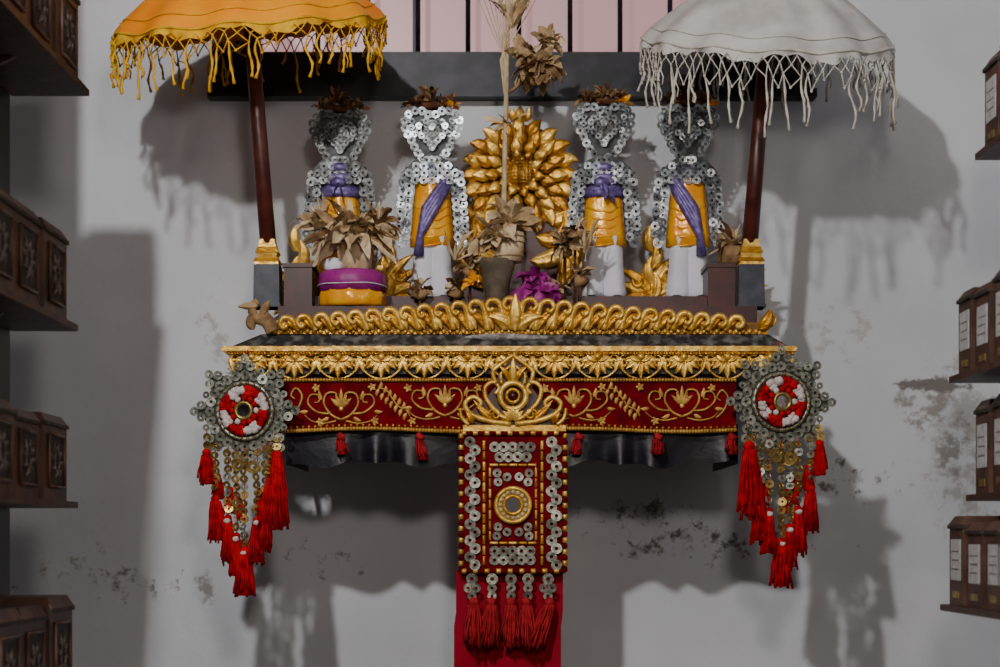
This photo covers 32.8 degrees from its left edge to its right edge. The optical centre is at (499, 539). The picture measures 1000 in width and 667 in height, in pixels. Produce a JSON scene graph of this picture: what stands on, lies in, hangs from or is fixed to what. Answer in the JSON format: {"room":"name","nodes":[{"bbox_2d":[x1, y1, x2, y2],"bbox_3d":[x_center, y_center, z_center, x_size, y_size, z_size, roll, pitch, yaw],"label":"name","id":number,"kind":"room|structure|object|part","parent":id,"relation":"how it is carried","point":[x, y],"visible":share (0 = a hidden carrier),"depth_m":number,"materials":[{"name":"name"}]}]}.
{"room":"house of worship","nodes":[
{"label":"house of worship","id":0,"kind":"room"},
{"bbox_2d":[10,0,999,666],"bbox_3d":[0.015,-0.225,3.825,2.530,3.450,0.150,0,0,0],"label":"wall","id":1,"kind":"structure","parent":0,"point":[871,235],"depth_m":3.75,"materials":[{"name":"paint"}]},
{"bbox_2d":[222,263,796,471],"bbox_3d":[0.018,-0.350,3.524,1.121,0.422,0.452,0,0,0],"label":"shelf","id":2,"kind":"object","parent":1,"relation":"attached to","point":[646,380],"visible":0.96,"depth_m":3.33,"materials":[{"name":"gold metal"}]},
{"bbox_2d":[190,350,299,596],"bbox_3d":[-0.494,-0.130,3.285,0.219,0.481,0.052,0,0,9],"label":"ornament","id":3,"kind":"object","parent":2,"relation":"hanging from","point":[245,410],"visible":1,"depth_m":3.28,"materials":[{"name":"red fabric"}]},
{"bbox_2d":[109,0,387,309],"bbox_3d":[-0.506,-0.852,3.414,0.561,0.774,0.542,0,0,0],"label":"umbrella","id":4,"kind":"object","parent":2,"relation":"on","point":[172,24],"visible":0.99,"depth_m":3.27,"materials":[{"name":"orange fabric"}]},
{"bbox_2d":[273,224,317,314],"bbox_3d":[-0.427,-0.575,3.625,0.168,0.194,0.038,0,0,0],"label":"carving","id":5,"kind":"object","parent":2,"relation":"on","point":[295,243],"visible":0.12,"depth_m":3.61,"materials":[{"name":"gold metal"}]},
{"bbox_2d":[302,85,375,272],"bbox_3d":[-0.334,-0.723,3.555,0.158,0.453,0.074,0,0,-3],"label":"statue","id":6,"kind":"object","parent":2,"relation":"on","point":[339,176],"visible":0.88,"depth_m":3.54,"materials":[{"name":"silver metal"}]},
{"bbox_2d":[287,193,401,305],"bbox_3d":[-0.308,-0.582,3.413,0.205,0.234,0.165,0,0,-27],"label":"potted plant","id":7,"kind":"object","parent":2,"relation":"on","point":[349,279],"visible":0.99,"depth_m":3.38,"materials":[{"name":"brown plant"}]},
{"bbox_2d":[375,244,412,295],"bbox_3d":[-0.243,-0.575,3.625,0.168,0.194,0.038,0,0,0],"label":"carving","id":8,"kind":"object","parent":2,"relation":"on","point":[397,284],"visible":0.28,"depth_m":3.61,"materials":[{"name":"gold metal"}]},
{"bbox_2d":[395,82,468,295],"bbox_3d":[-0.142,-0.727,3.554,0.158,0.460,0.066,0,0,0],"label":"statue","id":9,"kind":"object","parent":2,"relation":"on","point":[432,134],"visible":0.94,"depth_m":3.54,"materials":[{"name":"silver metal"}]},
{"bbox_2d":[408,195,600,305],"bbox_3d":[0.008,-0.578,3.424,0.390,0.232,0.120,0,0,0],"label":"arrangement","id":10,"kind":"object","parent":2,"relation":"on","point":[510,223],"visible":0.98,"depth_m":3.41,"materials":[{"name":"plant"}]},
{"bbox_2d":[464,333,552,340],"bbox_3d":[0.017,-0.398,3.350,0.177,0.019,0.038,0,0,0],"label":"pile","id":11,"kind":"object","parent":2,"relation":"on","point":[494,336],"visible":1,"depth_m":3.34,"materials":[{"name":"grey"}]},
{"bbox_3d":[0.018,-0.379,3.530,1.121,0.365,0.441,0,0,0],"label":"carved altar shelf","id":12,"kind":"part","parent":2,"relation":"part of","materials":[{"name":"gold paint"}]},
{"bbox_2d":[454,354,567,666],"bbox_3d":[0.021,0.013,3.303,0.221,0.749,0.056,0,0,0],"label":"banner","id":13,"kind":"object","parent":2,"relation":"hanging from","point":[513,487],"visible":1,"depth_m":3.30,"materials":[{"name":"red fabric"}]},
{"bbox_3d":[0.025,0.001,3.299,0.212,0.426,0.047,0,0,0],"label":"coin panel","id":14,"kind":"part","parent":13,"relation":"part of","materials":[{"name":"red fabric"}]},
{"bbox_2d":[456,106,584,295],"bbox_3d":[0.043,-0.714,3.643,0.281,0.433,0.073,0,0,0],"label":"carving","id":15,"kind":"object","parent":2,"relation":"on","point":[539,170],"visible":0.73,"depth_m":3.64,"materials":[{"name":"gold metal"}]},
{"bbox_2d":[478,0,566,201],"bbox_3d":[0.052,-0.843,3.490,0.170,0.695,0.114,0,0,28],"label":"dried plant","id":16,"kind":"object","parent":2,"relation":"on","point":[537,69],"visible":0.99,"depth_m":3.48,"materials":[{"name":"beige plant"}]},
{"bbox_2d":[567,81,641,295],"bbox_3d":[0.214,-0.729,3.551,0.148,0.464,0.081,0,0,-21],"label":"statue","id":17,"kind":"object","parent":2,"relation":"on","point":[604,180],"visible":0.94,"depth_m":3.54,"materials":[{"name":"silver metal"}]},
{"bbox_2d":[624,224,668,295],"bbox_3d":[0.325,-0.575,3.625,0.168,0.194,0.038,0,0,0],"label":"carving","id":18,"kind":"object","parent":2,"relation":"on","point":[648,282],"visible":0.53,"depth_m":3.61,"materials":[{"name":"gold metal"}]},
{"bbox_2d":[650,80,724,295],"bbox_3d":[0.392,-0.729,3.558,0.158,0.464,0.075,0,0,0],"label":"statue","id":19,"kind":"object","parent":2,"relation":"on","point":[687,237],"visible":0.93,"depth_m":3.54,"materials":[{"name":"silver metal"}]},
{"bbox_2d":[709,221,741,262],"bbox_3d":[0.476,-0.612,3.490,0.091,0.088,0.079,0,0,-37],"label":"offering","id":20,"kind":"object","parent":2,"relation":"on","point":[727,252],"visible":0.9,"depth_m":3.48,"materials":[{"name":"brown plant"}]},
{"bbox_2d":[637,0,898,309],"bbox_3d":[0.535,-0.827,3.414,0.518,0.725,0.488,0,0,0],"label":"umbrella","id":21,"kind":"object","parent":2,"relation":"on","point":[818,31],"visible":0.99,"depth_m":3.27,"materials":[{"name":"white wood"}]},
{"bbox_2d":[726,341,835,589],"bbox_3d":[0.544,-0.146,3.285,0.219,0.483,0.050,0,0,-6],"label":"ornament","id":22,"kind":"object","parent":2,"relation":"hanging from","point":[780,401],"visible":1,"depth_m":3.28,"materials":[{"name":"red fabric"}]},
{"bbox_2d":[207,0,816,100],"bbox_3d":[0.026,-1.401,3.784,1.331,0.866,0.152,0,0,0],"label":"window","id":23,"kind":"structure","parent":1,"relation":"in","point":[449,45],"depth_m":3.73,"materials":[{"name":"black metal"}]},
{"bbox_3d":[0.015,1.525,1.525,2.730,0.050,4.750,0,0,0],"label":"floor","id":24,"kind":"structure","parent":0,"visible":0},
{"bbox_2d":[0,86,9,595],"bbox_3d":[-1.056,-0.225,2.220,0.388,3.450,1.540,0,0,0],"label":"panel","id":25,"kind":"object","parent":24,"relation":"on","point":[4,95],"visible":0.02,"depth_m":2.96,"materials":[{"name":"white paint"}]},
{"bbox_2d":[0,286,77,330],"bbox_3d":[-0.803,-0.354,2.225,0.116,0.050,1.550,0,0,0],"label":"shelf","id":26,"kind":"object","parent":25,"relation":"attached to","point":[17,313],"visible":1,"depth_m":2.81,"materials":[{"name":"brown wood"}]},
{"bbox_2d":[0,189,68,318],"bbox_3d":[-0.806,-0.464,2.272,0.105,0.168,1.428,0,0,0],"label":"boxes","id":27,"kind":"object","parent":26,"relation":"on","point":[33,252],"visible":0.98,"depth_m":2.77,"materials":[{"name":"brown wood"}]},
{"bbox_2d":[0,495,77,507],"bbox_3d":[-0.803,-0.042,2.225,0.116,0.050,1.550,0,0,0],"label":"shelf","id":28,"kind":"object","parent":25,"relation":"attached to","point":[5,501],"visible":1,"depth_m":2.76,"materials":[{"name":"brown wood"}]},
{"bbox_2d":[0,399,68,500],"bbox_3d":[-0.806,-0.142,2.273,0.105,0.149,1.425,0,0,0],"label":"boxes","id":29,"kind":"object","parent":28,"relation":"on","point":[33,445],"visible":1,"depth_m":2.77,"materials":[{"name":"brown wood"}]},
{"bbox_2d":[0,0,88,95],"bbox_3d":[-0.793,-0.769,2.225,0.136,0.050,1.550,0,0,0],"label":"shelf","id":30,"kind":"object","parent":25,"relation":"attached to","point":[29,66],"visible":1,"depth_m":2.80,"materials":[{"name":"brown wood"}]},
{"bbox_2d":[8,0,80,76],"bbox_3d":[-0.796,-0.879,2.271,0.125,0.170,1.431,0,0,0],"label":"boxes","id":31,"kind":"object","parent":30,"relation":"on","point":[55,21],"visible":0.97,"depth_m":2.85,"materials":[{"name":"brown wood"}]},
{"bbox_3d":[-0.798,0.311,2.225,0.126,0.050,1.550,0,0,0],"label":"shelf","id":32,"kind":"object","parent":25,"relation":"attached to","visible":0},
{"bbox_2d":[0,595,74,666],"bbox_3d":[-0.801,0.191,2.268,0.115,0.190,1.437,0,0,0],"label":"boxes","id":33,"kind":"object","parent":32,"relation":"on","point":[36,630],"visible":1,"depth_m":2.79,"materials":[{"name":"brown wood"}]},
{"bbox_3d":[1.330,-0.225,1.525,0.100,3.450,4.750,0,0,0],"label":"wall","id":34,"kind":"structure","parent":0,"visible":0},
{"bbox_2d":[940,604,999,619],"bbox_3d":[1.028,0.135,2.225,0.503,0.045,1.550,0,0,0],"label":"shelf","id":35,"kind":"object","parent":34,"relation":"attached to","point":[988,613],"visible":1,"depth_m":2.80,"materials":[{"name":"brown wood"}]},
{"bbox_2d":[947,516,999,610],"bbox_3d":[0.932,0.036,2.269,0.296,0.154,1.428,0,0,0],"label":"boxes","id":36,"kind":"object","parent":35,"relation":"on","point":[974,540],"visible":1,"depth_m":2.84,"materials":[{"name":"brown wood"}]},
{"bbox_2d":[949,359,999,382],"bbox_3d":[1.036,-0.265,2.225,0.488,0.045,1.550,0,0,0],"label":"shelf","id":37,"kind":"object","parent":34,"relation":"attached to","point":[989,372],"visible":1,"depth_m":2.88,"materials":[{"name":"brown wood"}]},
{"bbox_2d":[956,270,999,372],"bbox_3d":[0.948,-0.367,2.262,0.296,0.157,1.441,0,0,0],"label":"boxes","id":38,"kind":"object","parent":37,"relation":"on","point":[979,307],"visible":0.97,"depth_m":2.86,"materials":[{"name":"brown wood"}]},
{"bbox_2d":[966,492,999,500],"bbox_3d":[1.051,-0.057,2.225,0.458,0.045,1.550,0,0,0],"label":"shelf","id":39,"kind":"object","parent":34,"relation":"attached to","point":[994,496],"visible":1,"depth_m":2.90,"materials":[{"name":"brown wood"}]},
{"bbox_2d":[973,394,999,493],"bbox_3d":[0.978,-0.164,2.273,0.296,0.168,1.420,0,0,0],"label":"boxes","id":40,"kind":"object","parent":39,"relation":"on","point":[987,413],"visible":0.98,"depth_m":2.91,"materials":[{"name":"brown wood"}]},
{"bbox_2d":[975,134,999,159],"bbox_3d":[1.059,-0.659,2.225,0.442,0.045,1.550,0,0,0],"label":"shelf","id":41,"kind":"object","parent":34,"relation":"attached to","point":[991,151],"visible":1,"depth_m":2.94,"materials":[{"name":"brown wood"}]},
{"bbox_2d":[982,50,999,144],"bbox_3d":[0.994,-0.769,2.268,0.296,0.176,1.429,0,0,0],"label":"boxes","id":42,"kind":"object","parent":41,"relation":"on","point":[991,71],"visible":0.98,"depth_m":2.93,"materials":[{"name":"brown wood"}]}
]}

